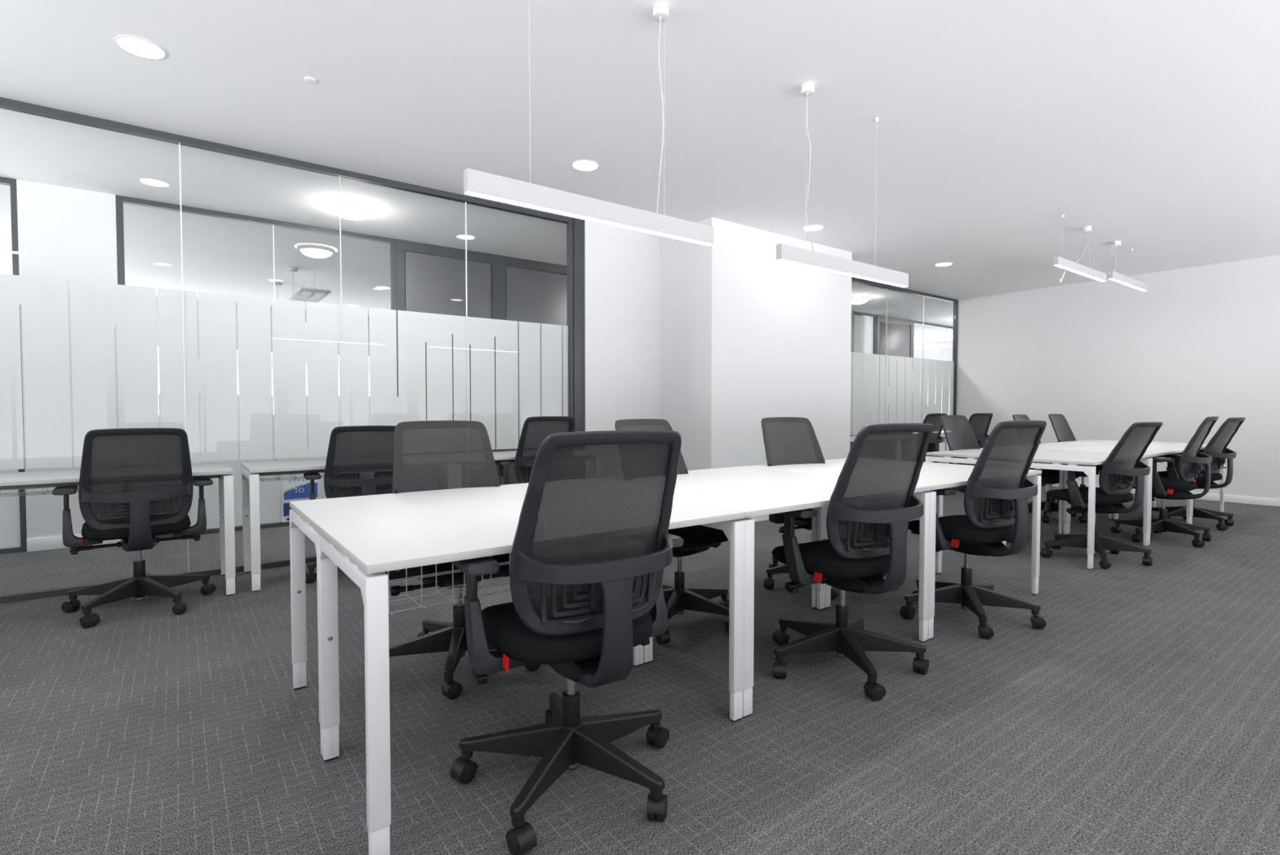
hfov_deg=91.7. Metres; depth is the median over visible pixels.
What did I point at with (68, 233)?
wall
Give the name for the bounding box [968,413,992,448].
office chair
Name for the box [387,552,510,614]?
basket
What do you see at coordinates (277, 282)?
light
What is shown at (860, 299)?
dome ceiling light
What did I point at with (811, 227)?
diffuser
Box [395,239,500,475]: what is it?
window
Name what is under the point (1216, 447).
office chair
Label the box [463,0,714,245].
pendant light
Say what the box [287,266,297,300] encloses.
light
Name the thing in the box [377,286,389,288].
diffuser
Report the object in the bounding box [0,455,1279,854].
floor
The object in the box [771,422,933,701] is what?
office chair
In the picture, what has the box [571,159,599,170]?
recessed light
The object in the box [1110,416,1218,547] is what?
office chair
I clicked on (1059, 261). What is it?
pendant light
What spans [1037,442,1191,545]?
desk
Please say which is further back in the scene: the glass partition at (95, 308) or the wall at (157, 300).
the wall at (157, 300)
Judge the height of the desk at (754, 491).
0.740 m
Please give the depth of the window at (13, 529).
4.75 m
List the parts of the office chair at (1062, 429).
frame, backrest, seat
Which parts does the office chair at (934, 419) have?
backrest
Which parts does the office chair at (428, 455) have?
armrest, control lever, frame, backrest, seat, control lever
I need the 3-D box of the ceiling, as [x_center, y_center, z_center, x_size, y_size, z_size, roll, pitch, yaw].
[1.621,-2.033,7.817,20.000,0.120,15.700,-1,2,-37]
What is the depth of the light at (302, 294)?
7.94 m
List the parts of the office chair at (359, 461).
arm post, armrest, frame, backrest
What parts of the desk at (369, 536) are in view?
leg, leg, leg, leg, leg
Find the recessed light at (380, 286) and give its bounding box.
[375,285,390,288]
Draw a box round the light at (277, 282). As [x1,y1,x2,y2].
[272,280,282,298]
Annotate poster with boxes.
[281,476,319,501]
[282,501,292,522]
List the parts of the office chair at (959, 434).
frame, backrest, armrest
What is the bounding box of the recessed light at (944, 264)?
[934,262,952,266]
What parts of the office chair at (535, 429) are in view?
arm post, armrest, backrest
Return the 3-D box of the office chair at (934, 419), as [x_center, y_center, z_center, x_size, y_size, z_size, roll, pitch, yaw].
[3.652,0.334,8.243,0.696,1.046,0.662,-1,2,-31]
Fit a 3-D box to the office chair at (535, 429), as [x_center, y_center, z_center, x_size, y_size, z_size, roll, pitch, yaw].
[-0.826,0.430,4.942,0.689,1.046,0.665,-1,2,-33]
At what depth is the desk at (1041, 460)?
4.88 m
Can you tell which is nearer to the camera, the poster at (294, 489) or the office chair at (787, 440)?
the office chair at (787, 440)
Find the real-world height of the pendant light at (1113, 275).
0.402 m
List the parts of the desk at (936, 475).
leg, leg, leg, leg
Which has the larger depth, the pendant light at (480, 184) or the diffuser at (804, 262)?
the diffuser at (804, 262)
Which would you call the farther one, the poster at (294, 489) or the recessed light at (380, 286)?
the recessed light at (380, 286)
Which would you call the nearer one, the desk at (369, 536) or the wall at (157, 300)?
the desk at (369, 536)
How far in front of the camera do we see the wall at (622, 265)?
5.99 m
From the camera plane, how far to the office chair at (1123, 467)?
4.38 m
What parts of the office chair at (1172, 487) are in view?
control lever, arm post, armrest, seat, armrest, arm post, backrest, frame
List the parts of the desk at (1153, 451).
leg, leg, leg, leg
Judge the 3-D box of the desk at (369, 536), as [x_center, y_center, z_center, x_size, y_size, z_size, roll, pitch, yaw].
[-0.501,0.663,2.320,1.252,0.740,1.239,-1,2,-37]
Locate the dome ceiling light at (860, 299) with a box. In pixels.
[851,294,871,304]
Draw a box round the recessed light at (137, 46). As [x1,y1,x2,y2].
[114,35,167,59]
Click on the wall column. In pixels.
(748, 335)
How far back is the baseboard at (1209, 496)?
7.31 m
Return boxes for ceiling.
[0,0,1279,344]
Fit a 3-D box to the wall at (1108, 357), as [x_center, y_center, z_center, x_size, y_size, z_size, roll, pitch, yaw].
[7.246,-0.529,7.119,0.120,2.843,7.193,-1,2,-37]
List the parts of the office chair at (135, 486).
arm post, armrest, control lever, lumbar handle, frame, seat, backrest, lumbar handle, control lever, armrest, arm post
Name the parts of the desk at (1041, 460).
leg, leg, leg, leg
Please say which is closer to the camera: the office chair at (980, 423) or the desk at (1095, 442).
the desk at (1095, 442)
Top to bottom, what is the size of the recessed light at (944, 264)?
0.005 m
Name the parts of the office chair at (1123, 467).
arm post, control lever, armrest, seat, backrest, frame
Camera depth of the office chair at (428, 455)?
2.77 m
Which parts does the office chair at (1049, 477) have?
backrest, armrest, control lever, seat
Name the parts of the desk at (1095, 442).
leg, leg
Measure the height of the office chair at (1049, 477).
1.046 m
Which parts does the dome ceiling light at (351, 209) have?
halo plate, lamp shade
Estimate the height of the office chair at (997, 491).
1.046 m
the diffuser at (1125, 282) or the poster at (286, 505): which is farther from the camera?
the diffuser at (1125, 282)
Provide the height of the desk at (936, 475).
0.740 m
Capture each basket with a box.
[0,478,211,497]
[259,471,324,481]
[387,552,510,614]
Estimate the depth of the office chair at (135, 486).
3.27 m
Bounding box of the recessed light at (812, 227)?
[802,224,823,231]
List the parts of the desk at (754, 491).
leg, leg, leg, leg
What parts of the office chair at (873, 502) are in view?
arm post, armrest, control lever, seat, lumbar handle, backrest, frame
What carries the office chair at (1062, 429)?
on the floor
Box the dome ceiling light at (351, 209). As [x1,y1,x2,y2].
[325,198,377,219]
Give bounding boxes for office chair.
[52,427,215,627]
[303,425,395,582]
[384,420,541,699]
[449,430,683,854]
[494,416,575,484]
[614,418,728,644]
[760,417,837,599]
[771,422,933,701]
[899,420,1046,639]
[922,413,946,462]
[939,414,1014,542]
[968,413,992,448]
[1012,413,1088,522]
[1040,421,1162,568]
[1048,413,1102,502]
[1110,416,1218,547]
[1142,417,1245,530]
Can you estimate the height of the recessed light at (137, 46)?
0.005 m
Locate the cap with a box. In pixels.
[304,76,315,83]
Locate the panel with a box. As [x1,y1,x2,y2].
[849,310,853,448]
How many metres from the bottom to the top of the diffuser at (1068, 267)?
0.007 m
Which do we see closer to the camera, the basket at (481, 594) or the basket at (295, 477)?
the basket at (481, 594)
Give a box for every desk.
[0,462,235,595]
[241,458,326,591]
[289,482,745,854]
[492,450,516,467]
[643,466,931,717]
[742,457,1041,639]
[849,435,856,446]
[925,448,1151,569]
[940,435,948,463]
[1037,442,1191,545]
[1050,439,1225,524]
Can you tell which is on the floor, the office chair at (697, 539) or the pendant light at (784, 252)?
the office chair at (697, 539)
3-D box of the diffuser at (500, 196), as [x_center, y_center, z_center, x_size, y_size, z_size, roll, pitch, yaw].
[-0.143,-0.848,2.562,1.183,0.007,0.030,-1,2,-37]
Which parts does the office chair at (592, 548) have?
arm post, control lever, armrest, seat, lumbar handle, frame, backrest, lumbar handle, control lever, armrest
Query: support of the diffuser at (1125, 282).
attached to the pendant light at (1113, 275)
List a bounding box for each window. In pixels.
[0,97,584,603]
[0,176,26,554]
[115,195,397,537]
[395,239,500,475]
[498,254,566,484]
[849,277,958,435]
[852,311,876,444]
[911,320,952,462]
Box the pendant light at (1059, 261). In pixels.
[1053,214,1106,282]
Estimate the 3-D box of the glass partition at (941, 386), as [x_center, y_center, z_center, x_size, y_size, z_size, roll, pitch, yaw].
[3.874,-0.588,9.091,2.935,2.843,0.060,-1,2,-37]
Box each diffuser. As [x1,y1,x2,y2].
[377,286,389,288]
[465,191,712,245]
[777,258,906,287]
[804,225,822,230]
[1054,264,1104,281]
[1109,278,1145,291]
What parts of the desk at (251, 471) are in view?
leg, leg, cross rail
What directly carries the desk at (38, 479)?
on the floor
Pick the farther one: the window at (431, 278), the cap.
the window at (431, 278)
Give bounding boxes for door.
[875,315,913,423]
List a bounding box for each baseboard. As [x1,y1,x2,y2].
[26,533,120,551]
[1044,482,1279,506]
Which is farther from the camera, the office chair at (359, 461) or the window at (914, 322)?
the window at (914, 322)
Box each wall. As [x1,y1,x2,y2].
[16,178,118,538]
[155,299,369,462]
[584,220,659,431]
[913,340,952,451]
[956,254,1279,498]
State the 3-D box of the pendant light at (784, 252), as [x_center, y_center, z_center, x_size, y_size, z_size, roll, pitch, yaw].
[1.200,-1.365,3.581,1.208,0.966,0.068,-1,2,-37]
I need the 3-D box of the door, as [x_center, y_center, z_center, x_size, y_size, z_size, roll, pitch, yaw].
[4.866,-0.671,11.907,1.240,2.843,0.120,-1,2,-37]
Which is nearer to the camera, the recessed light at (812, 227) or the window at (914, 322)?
the recessed light at (812, 227)
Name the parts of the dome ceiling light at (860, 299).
lamp shade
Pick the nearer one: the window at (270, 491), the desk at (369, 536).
the desk at (369, 536)
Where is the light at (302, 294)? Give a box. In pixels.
[288,287,330,302]
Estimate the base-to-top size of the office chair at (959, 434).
1.046 m
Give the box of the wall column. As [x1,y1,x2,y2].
[659,217,852,521]
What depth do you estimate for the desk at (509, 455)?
4.95 m
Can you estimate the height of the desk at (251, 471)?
0.740 m
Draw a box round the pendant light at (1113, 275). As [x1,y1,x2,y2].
[1106,240,1146,291]
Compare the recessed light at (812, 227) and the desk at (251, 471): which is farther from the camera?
the recessed light at (812, 227)
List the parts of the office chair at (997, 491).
control lever, armrest, seat, lumbar handle, backrest, frame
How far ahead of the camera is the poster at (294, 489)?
5.88 m
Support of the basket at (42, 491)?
on the desk at (38, 479)
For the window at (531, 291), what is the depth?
7.28 m
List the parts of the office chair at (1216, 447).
armrest, arm post, seat, backrest, frame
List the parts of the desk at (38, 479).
cross rail, leg, leg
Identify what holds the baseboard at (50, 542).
attached to the wall at (68, 233)
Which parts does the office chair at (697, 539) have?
frame, backrest, seat, control lever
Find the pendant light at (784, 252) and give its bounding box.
[776,82,908,287]
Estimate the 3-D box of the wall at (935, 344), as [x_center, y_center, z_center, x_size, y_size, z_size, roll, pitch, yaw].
[7.457,-0.812,16.682,0.100,2.843,8.107,-1,2,-37]
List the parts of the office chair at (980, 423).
backrest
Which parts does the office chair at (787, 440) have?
armrest, frame, backrest, control lever, seat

